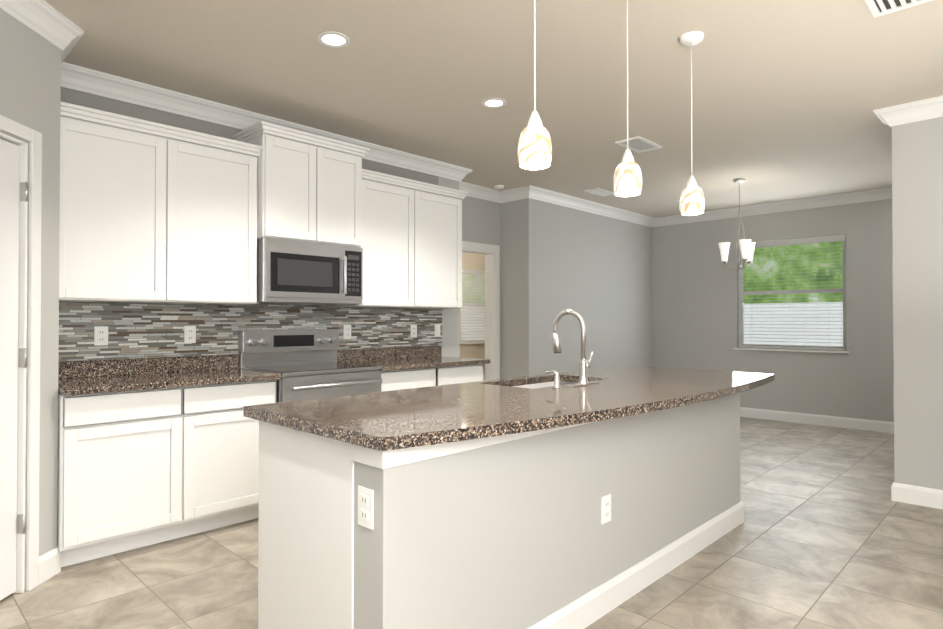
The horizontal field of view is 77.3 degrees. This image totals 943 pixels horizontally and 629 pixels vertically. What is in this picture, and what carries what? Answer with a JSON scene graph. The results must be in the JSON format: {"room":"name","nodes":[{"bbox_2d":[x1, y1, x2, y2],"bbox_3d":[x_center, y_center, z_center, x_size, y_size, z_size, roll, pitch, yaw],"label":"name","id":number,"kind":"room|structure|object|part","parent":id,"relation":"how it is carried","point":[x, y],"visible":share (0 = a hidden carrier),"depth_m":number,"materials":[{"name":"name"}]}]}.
{"room":"kitchen and dining room","nodes":[
{"label":"kitchen and dining room","id":0,"kind":"room"},
{"bbox_2d":[0,9,60,591],"bbox_3d":[-2.123,-0.090,2.157,0.120,2.740,1.613,0,-1,-1],"label":"wall","id":1,"kind":"structure","parent":0,"point":[30,76],"depth_m":2.86,"materials":[{"name":"grey paint"}]},
{"bbox_2d":[0,139,27,600],"bbox_3d":[-2.074,0.242,2.361,0.753,2.055,0.776,0,-1,-1],"label":"pantry door","id":2,"kind":"structure","parent":1,"relation":"in","point":[9,215],"depth_m":2.67,"materials":[{"name":"white paint"}]},
{"bbox_3d":[-2.074,0.194,2.374,0.532,1.625,0.532,-1,-1,44],"label":"pantry door hardware","id":3,"kind":"part","parent":2,"relation":"part of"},
{"bbox_2d":[0,115,41,592],"bbox_3d":[-2.117,0.204,2.348,0.138,2.155,0.924,0,-1,-1],"label":"door frame","id":4,"kind":"structure","parent":1,"relation":"attached to","point":[21,131],"depth_m":2.75,"materials":[{"name":"white paint"}]},
{"bbox_2d":[0,0,83,83],"bbox_3d":[-2.138,-1.400,2.441,1.558,0.115,1.042,-1,-1,44],"label":"crown molding","id":5,"kind":"structure","parent":1,"relation":"attached to","point":[45,20],"depth_m":2.83,"materials":[{"name":"white paint"}]},
{"bbox_2d":[59,177,651,378],"bbox_3d":[-0.483,-0.052,5.790,0.540,2.740,8.650,-1,-1,44],"label":"wall","id":6,"kind":"structure","parent":0,"point":[593,270],"depth_m":7.08,"materials":[{"name":"grey paint"}]},
{"bbox_2d":[59,109,182,303],"bbox_3d":[-2.132,-0.583,3.475,0.328,1.012,0.641,-1,-1,44],"label":"upper cabinet","id":7,"kind":"object","parent":6,"relation":"attached to","point":[152,212],"depth_m":3.37,"materials":[{"name":"white paint"}]},
{"bbox_2d":[179,133,258,304],"bbox_3d":[-1.771,-0.579,3.846,0.328,1.012,0.640,-1,-1,44],"label":"upper cabinet","id":8,"kind":"object","parent":6,"relation":"attached to","point":[218,247],"depth_m":3.78,"materials":[{"name":"white paint"}]},
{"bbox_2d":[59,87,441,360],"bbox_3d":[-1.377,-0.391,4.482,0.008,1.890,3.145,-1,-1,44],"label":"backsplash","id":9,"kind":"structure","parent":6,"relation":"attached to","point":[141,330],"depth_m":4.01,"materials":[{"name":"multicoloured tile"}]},
{"bbox_2d":[94,326,107,345],"bbox_3d":[-2.244,0.130,3.573,0.008,0.115,0.072,-1,-1,44],"label":"outlet","id":10,"kind":"object","parent":9,"relation":"attached to","point":[100,335],"visible":1,"depth_m":3.57,"materials":[{"name":"white plastic"}]},
{"bbox_2d":[184,326,195,342],"bbox_3d":[-1.883,0.134,3.945,0.008,0.115,0.072,-1,-1,44],"label":"outlet","id":11,"kind":"object","parent":9,"relation":"attached to","point":[189,334],"visible":1,"depth_m":3.94,"materials":[{"name":"white plastic"}]},
{"bbox_2d":[344,325,350,338],"bbox_3d":[-1.017,0.143,4.835,0.008,0.115,0.072,-1,-1,44],"label":"outlet","id":12,"kind":"object","parent":9,"relation":"attached to","point":[347,331],"visible":1,"depth_m":4.83,"materials":[{"name":"white plastic"}]},
{"bbox_2d":[410,325,416,336],"bbox_3d":[-0.523,0.149,5.342,0.008,0.115,0.072,-1,-1,44],"label":"outlet","id":13,"kind":"object","parent":9,"relation":"attached to","point":[413,330],"visible":1,"depth_m":5.34,"materials":[{"name":"white plastic"}]},
{"bbox_2d":[435,324,439,336],"bbox_3d":[-0.319,0.151,5.550,0.010,0.115,0.072,-1,-1,44],"label":"outlet","id":14,"kind":"object","parent":9,"relation":"attached to","point":[437,330],"visible":1,"depth_m":5.55,"materials":[{"name":"white plastic"}]},
{"bbox_2d":[61,68,472,183],"bbox_3d":[-1.232,-1.377,4.581,0.092,0.115,3.472,-1,-1,44],"label":"crown molding","id":15,"kind":"structure","parent":6,"relation":"attached to","point":[87,80],"depth_m":4.02,"materials":[{"name":"white paint"}]},
{"bbox_2d":[235,129,326,243],"bbox_3d":[-1.361,-0.869,4.220,0.398,0.712,0.460,-1,-1,44],"label":"upper cabinet","id":16,"kind":"object","parent":6,"relation":"attached to","point":[292,167],"depth_m":4.07,"materials":[{"name":"white paint"}]},
{"bbox_2d":[257,237,362,304],"bbox_3d":[-1.217,-0.296,4.307,0.459,0.427,0.785,-1,-1,44],"label":"microwave","id":17,"kind":"object","parent":16,"relation":"attached to","point":[293,272],"visible":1,"depth_m":4.13,"materials":[{"name":"silver metal"}]},
{"bbox_2d":[327,141,366,248],"bbox_3d":[-1.129,-0.866,4.459,0.398,0.712,0.458,-1,-1,44],"label":"upper cabinet","id":18,"kind":"object","parent":6,"relation":"attached to","point":[346,178],"depth_m":4.39,"materials":[{"name":"white paint"}]},
{"bbox_2d":[334,173,422,307],"bbox_3d":[-0.771,-0.568,4.874,0.328,1.012,0.633,-1,-1,44],"label":"upper cabinet","id":19,"kind":"object","parent":6,"relation":"attached to","point":[393,255],"depth_m":4.79,"materials":[{"name":"white paint"}]},
{"bbox_2d":[423,185,463,308],"bbox_3d":[-0.417,-0.564,5.238,0.328,1.012,0.634,-1,-1,44],"label":"upper cabinet","id":20,"kind":"object","parent":6,"relation":"attached to","point":[442,210],"depth_m":5.18,"materials":[{"name":"white paint"}]},
{"bbox_2d":[459,184,499,202],"bbox_3d":[-0.008,-1.357,6.441,0.092,0.115,1.085,-1,-1,44],"label":"crown molding","id":21,"kind":"structure","parent":6,"relation":"attached to","point":[480,192],"depth_m":6.57,"materials":[{"name":"white paint"}]},
{"bbox_2d":[500,186,523,202],"bbox_3d":[0.491,-1.355,6.647,0.300,0.115,0.092,-1,-1,44],"label":"crown molding","id":22,"kind":"structure","parent":6,"relation":"attached to","point":[513,194],"depth_m":6.67,"materials":[{"name":"white paint"}]},
{"bbox_2d":[524,185,655,226],"bbox_3d":[1.606,-1.346,7.498,0.092,0.115,2.867,-1,-1,44],"label":"crown molding","id":23,"kind":"structure","parent":6,"relation":"attached to","point":[533,192],"depth_m":7.29,"materials":[{"name":"white paint"}]},
{"bbox_2d":[0,417,942,628],"bbox_3d":[1.061,1.352,4.265,8.600,0.100,8.900,-1,-1,44],"label":"floor","id":24,"kind":"structure","parent":0,"point":[827,533],"depth_m":2.97,"materials":[{"name":"tile"}]},
{"bbox_2d":[57,354,280,566],"bbox_3d":[-1.838,0.784,3.537,0.643,1.020,1.158,-1,-1,44],"label":"base cabinet","id":25,"kind":"object","parent":24,"relation":"on","point":[152,451],"visible":0.77,"depth_m":3.28,"materials":[{"name":"white paint"}]},
{"bbox_2d":[58,354,280,395],"bbox_3d":[-1.838,0.341,3.542,0.643,0.134,1.158,-1,-1,44],"label":"countertop","id":26,"kind":"structure","parent":25,"relation":"on","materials":[{"name":"stone"}]},
{"bbox_2d":[238,329,381,402],"bbox_3d":[-1.129,0.707,4.210,0.702,1.190,0.785,-1,-1,44],"label":"range","id":27,"kind":"object","parent":24,"relation":"on","point":[305,364],"visible":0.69,"depth_m":4.20,"materials":[{"name":"silver metal"}]},
{"bbox_2d":[337,346,489,391],"bbox_3d":[-0.472,0.799,4.940,0.643,1.020,1.169,-1,-1,44],"label":"base cabinet","id":28,"kind":"object","parent":24,"relation":"on","point":[412,367],"visible":0.19,"depth_m":4.86,"materials":[{"name":"white paint"}]},
{"bbox_2d":[337,346,489,371],"bbox_3d":[-0.472,0.356,4.945,0.643,0.134,1.169,-1,-1,44],"label":"countertop","id":29,"kind":"structure","parent":28,"relation":"on","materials":[{"name":"stone"}]},
{"bbox_2d":[252,394,743,628],"bbox_3d":[0.438,0.842,2.965,0.806,0.892,2.812,-1,-1,44],"label":"kitchen island","id":30,"kind":"object","parent":24,"relation":"on","point":[488,495],"depth_m":2.13,"materials":[{"name":"grey paint"}]},
{"bbox_2d":[358,486,372,529],"bbox_3d":[-0.318,0.575,1.758,0.072,0.115,0.008,-1,-1,44],"label":"outlet","id":31,"kind":"object","parent":30,"relation":"attached to","point":[365,507],"visible":1,"depth_m":1.75,"materials":[{"name":"white plastic"}]},
{"bbox_2d":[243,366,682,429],"bbox_3d":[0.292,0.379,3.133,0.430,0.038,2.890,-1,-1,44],"label":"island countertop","id":32,"kind":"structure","parent":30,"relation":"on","point":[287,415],"depth_m":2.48,"materials":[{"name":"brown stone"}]},
{"bbox_2d":[507,378,574,389],"bbox_3d":[0.411,0.490,3.204,0.384,0.208,0.724,-1,-1,44],"label":"sink","id":33,"kind":"object","parent":32,"relation":"in","point":[542,381],"depth_m":3.45,"materials":[{"name":"silver metal"}]},
{"bbox_2d":[299,370,774,465],"bbox_3d":[0.682,0.375,2.754,0.658,0.038,2.890,-1,-1,44],"label":"island countertop","id":34,"kind":"structure","parent":30,"relation":"on","point":[452,429],"depth_m":2.15,"materials":[{"name":"brown stone"}]},
{"bbox_2d":[601,494,610,523],"bbox_3d":[0.586,0.844,2.556,0.008,0.115,0.072,-1,-1,44],"label":"outlet","id":35,"kind":"object","parent":30,"relation":"attached to","point":[606,509],"visible":1,"depth_m":2.55,"materials":[{"name":"white plastic"}]},
{"bbox_3d":[0.667,1.223,2.738,0.166,0.125,2.812,-1,-1,44],"label":"baseboard","id":36,"kind":"part","parent":30,"relation":"part of","materials":[{"name":"white paint"}]},
{"bbox_2d":[459,252,483,358],"bbox_3d":[-0.426,-0.022,8.573,0.120,2.740,4.580,-1,-1,44],"label":"wall","id":37,"kind":"structure","parent":0,"point":[472,261],"depth_m":8.92,"materials":[{"name":"beige paint"}]},
{"bbox_2d":[459,342,484,343],"bbox_3d":[0.188,0.433,9.142,0.100,0.022,1.100,-1,-1,44],"label":"window sill","id":38,"kind":"structure","parent":37,"relation":"attached to","point":[471,342],"depth_m":8.87,"materials":[{"name":"white paint"}]},
{"bbox_2d":[462,196,500,378],"bbox_3d":[-0.043,-0.043,6.543,0.120,2.740,1.205,-1,-1,44],"label":"wall","id":39,"kind":"structure","parent":0,"point":[480,220],"depth_m":6.62,"materials":[{"name":"grey paint"}]},
{"bbox_2d":[462,241,499,380],"bbox_3d":[-0.069,0.264,6.503,0.142,2.125,0.986,-1,-1,44],"label":"door frame","id":40,"kind":"structure","parent":39,"relation":"attached to","point":[491,253],"depth_m":6.77,"materials":[{"name":"white paint"}]},
{"bbox_2d":[484,255,484,364],"bbox_3d":[1.208,-0.029,7.922,0.010,2.740,2.994,-1,-1,44],"label":"wall","id":41,"kind":"structure","parent":0,"point":[484,255],"depth_m":9.13,"materials":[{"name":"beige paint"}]},
{"bbox_2d":[44,0,942,217],"bbox_3d":[1.061,-1.488,4.295,8.600,0.100,8.900,-1,-1,44],"label":"ceiling","id":42,"kind":"structure","parent":0,"point":[789,97],"depth_m":3.58,"materials":[{"name":"beige paint"}]},
{"bbox_2d":[317,31,349,47],"bbox_3d":[-0.726,-1.447,3.103,0.170,0.005,0.170,-1,-1,44],"label":"recessed light","id":43,"kind":"object","parent":42,"relation":"in","point":[333,39],"visible":1,"depth_m":3.10,"materials":[{"name":"white paint"}]},
{"bbox_2d":[482,98,506,107],"bbox_3d":[0.153,-1.437,4.006,0.170,0.005,0.170,-1,-1,44],"label":"recessed light","id":44,"kind":"object","parent":42,"relation":"in","point":[493,102],"visible":1,"depth_m":4.00,"materials":[{"name":"white paint"}]},
{"bbox_2d":[494,185,503,188],"bbox_3d":[0.303,-1.399,6.483,0.110,0.030,0.110,-1,-1,44],"label":"smoke detector","id":45,"kind":"object","parent":42,"relation":"attached to","point":[498,186],"visible":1,"depth_m":6.45,"materials":[{"name":"white plastic"}]},
{"bbox_2d":[518,0,551,169],"bbox_3d":[0.228,-0.998,2.128,0.124,0.925,0.124,-1,-1,44],"label":"pendant light","id":46,"kind":"object","parent":42,"relation":"hanging from","point":[534,148],"visible":1,"depth_m":2.08,"materials":[{"name":"white glass"}]},
{"bbox_3d":[0.228,-0.604,2.124,0.122,0.137,0.122,-1,-1,44],"label":"lamp shade","id":47,"kind":"part","parent":46,"relation":"part of","materials":[{"name":"white glass"}]},
{"bbox_2d":[583,188,614,196],"bbox_3d":[1.480,-1.405,6.775,0.180,0.012,0.420,-1,-1,44],"label":"ceiling vent","id":48,"kind":"object","parent":42,"relation":"in","point":[599,192],"visible":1,"depth_m":6.76,"materials":[{"name":"white plastic"}]},
{"bbox_2d":[614,0,641,196],"bbox_3d":[0.689,-0.993,2.601,0.124,0.925,0.124,-1,-1,44],"label":"pendant light","id":49,"kind":"object","parent":42,"relation":"hanging from","point":[627,177],"visible":1,"depth_m":2.56,"materials":[{"name":"white glass"}]},
{"bbox_3d":[0.689,-0.599,2.597,0.122,0.137,0.122,-1,-1,44],"label":"lamp shade","id":50,"kind":"part","parent":49,"relation":"part of","materials":[{"name":"white glass"}]},
{"bbox_2d":[615,136,661,152],"bbox_3d":[1.406,-1.425,4.950,0.220,0.012,0.400,-1,-1,44],"label":"ceiling vent","id":51,"kind":"object","parent":42,"relation":"in","point":[638,144],"visible":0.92,"depth_m":4.94,"materials":[{"name":"white plastic"}]},
{"bbox_2d":[679,31,704,214],"bbox_3d":[1.149,-0.988,3.074,0.124,0.925,0.124,-1,-1,44],"label":"pendant light","id":52,"kind":"object","parent":42,"relation":"hanging from","point":[692,201],"visible":1,"depth_m":3.04,"materials":[{"name":"white glass"}]},
{"bbox_3d":[1.149,-0.594,3.070,0.122,0.137,0.122,-1,-1,44],"label":"lamp shade","id":53,"kind":"part","parent":52,"relation":"part of","materials":[{"name":"white glass"}]},
{"bbox_2d":[718,178,755,269],"bbox_3d":[2.808,-0.944,6.222,0.362,0.946,0.374,-1,-1,44],"label":"chandelier","id":54,"kind":"object","parent":42,"relation":"hanging from","point":[747,246],"visible":1,"depth_m":6.20,"materials":[{"name":"white glass"}]},
{"bbox_2d":[865,0,932,17],"bbox_3d":[1.948,-1.450,2.595,0.360,0.012,0.400,-1,-1,44],"label":"ceiling vent","id":55,"kind":"object","parent":42,"relation":"in","point":[877,8],"visible":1,"depth_m":2.75,"materials":[{"name":"white plastic"}]},
{"bbox_2d":[652,199,893,421],"bbox_3d":[4.903,-0.044,6.500,6.190,2.740,0.120,-1,-1,44],"label":"wall","id":56,"kind":"structure","parent":0,"point":[695,302],"depth_m":7.37,"materials":[{"name":"grey paint"}]},
{"bbox_2d":[656,187,891,226],"bbox_3d":[4.768,-1.357,6.497,6.020,0.115,0.092,-1,-1,44],"label":"crown molding","id":57,"kind":"structure","parent":56,"relation":"attached to","point":[883,193],"depth_m":7.34,"materials":[{"name":"white paint"}]},
{"bbox_2d":[734,348,848,352],"bbox_3d":[3.957,0.445,7.352,1.300,0.024,0.100,-1,-1,44],"label":"window sill","id":58,"kind":"structure","parent":56,"relation":"attached to","point":[802,350],"depth_m":7.28,"materials":[{"name":"white paint"}]},
{"bbox_2d":[738,241,845,350],"bbox_3d":[4.010,-0.254,7.413,1.240,1.380,0.050,-1,-1,44],"label":"window","id":59,"kind":"structure","parent":56,"relation":"in","point":[741,317],"depth_m":7.40,"materials":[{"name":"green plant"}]},
{"bbox_2d":[737,234,845,349],"bbox_3d":[3.969,-0.260,7.371,1.232,1.366,0.058,-1,-1,44],"label":"window blind","id":60,"kind":"object","parent":59,"relation":"attached to","point":[807,240],"visible":0.83,"depth_m":7.30,"materials":[{"name":"white plastic"}]},
{"bbox_2d":[740,407,893,433],"bbox_3d":[4.794,1.264,6.497,6.020,0.125,0.016,-1,-1,44],"label":"baseboard","id":61,"kind":"structure","parent":56,"relation":"attached to","point":[813,419],"depth_m":7.08,"materials":[{"name":"white paint"}]},
{"bbox_2d":[892,117,942,489],"bbox_3d":[3.968,-0.079,3.259,2.670,2.740,0.150,-1,-1,44],"label":"wall","id":62,"kind":"structure","parent":0,"point":[917,187],"depth_m":4.04,"materials":[{"name":"grey paint"}]},
{"bbox_2d":[873,96,942,128],"bbox_3d":[3.811,-1.391,3.264,2.642,0.115,0.102,-1,-1,44],"label":"crown molding","id":63,"kind":"structure","parent":62,"relation":"attached to","point":[931,108],"depth_m":4.03,"materials":[{"name":"white paint"}]},
{"bbox_2d":[891,482,942,508],"bbox_3d":[3.893,1.228,3.202,2.656,0.125,0.016,-1,-1,44],"label":"baseboard","id":64,"kind":"structure","parent":62,"relation":"attached to","point":[910,494],"depth_m":4.02,"materials":[{"name":"white paint"}]},
{"bbox_3d":[0.136,-0.128,9.199,0.045,1.105,1.040,-1,-1,44],"label":"window","id":65,"kind":"structure","parent":0,"visible":0},
{"bbox_2d":[461,269,484,341],"bbox_3d":[0.181,-0.134,9.155,0.050,1.090,1.032,-1,-1,44],"label":"blinds","id":66,"kind":"object","parent":65,"relation":"attached to","point":[466,301],"visible":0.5,"depth_m":8.99,"materials":[{"name":"white plastic"}]},
{"label":"outside","id":67,"kind":"structure","parent":0,"visible":0},
{"bbox_2d":[461,273,484,338],"bbox_3d":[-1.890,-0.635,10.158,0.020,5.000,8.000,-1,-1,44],"label":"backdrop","id":68,"kind":"structure","parent":67,"point":[470,307],"depth_m":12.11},
{"bbox_2d":[743,241,842,345],"bbox_3d":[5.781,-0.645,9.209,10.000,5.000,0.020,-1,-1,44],"label":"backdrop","id":69,"kind":"structure","parent":67,"point":[808,285],"depth_m":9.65,"materials":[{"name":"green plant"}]}
]}

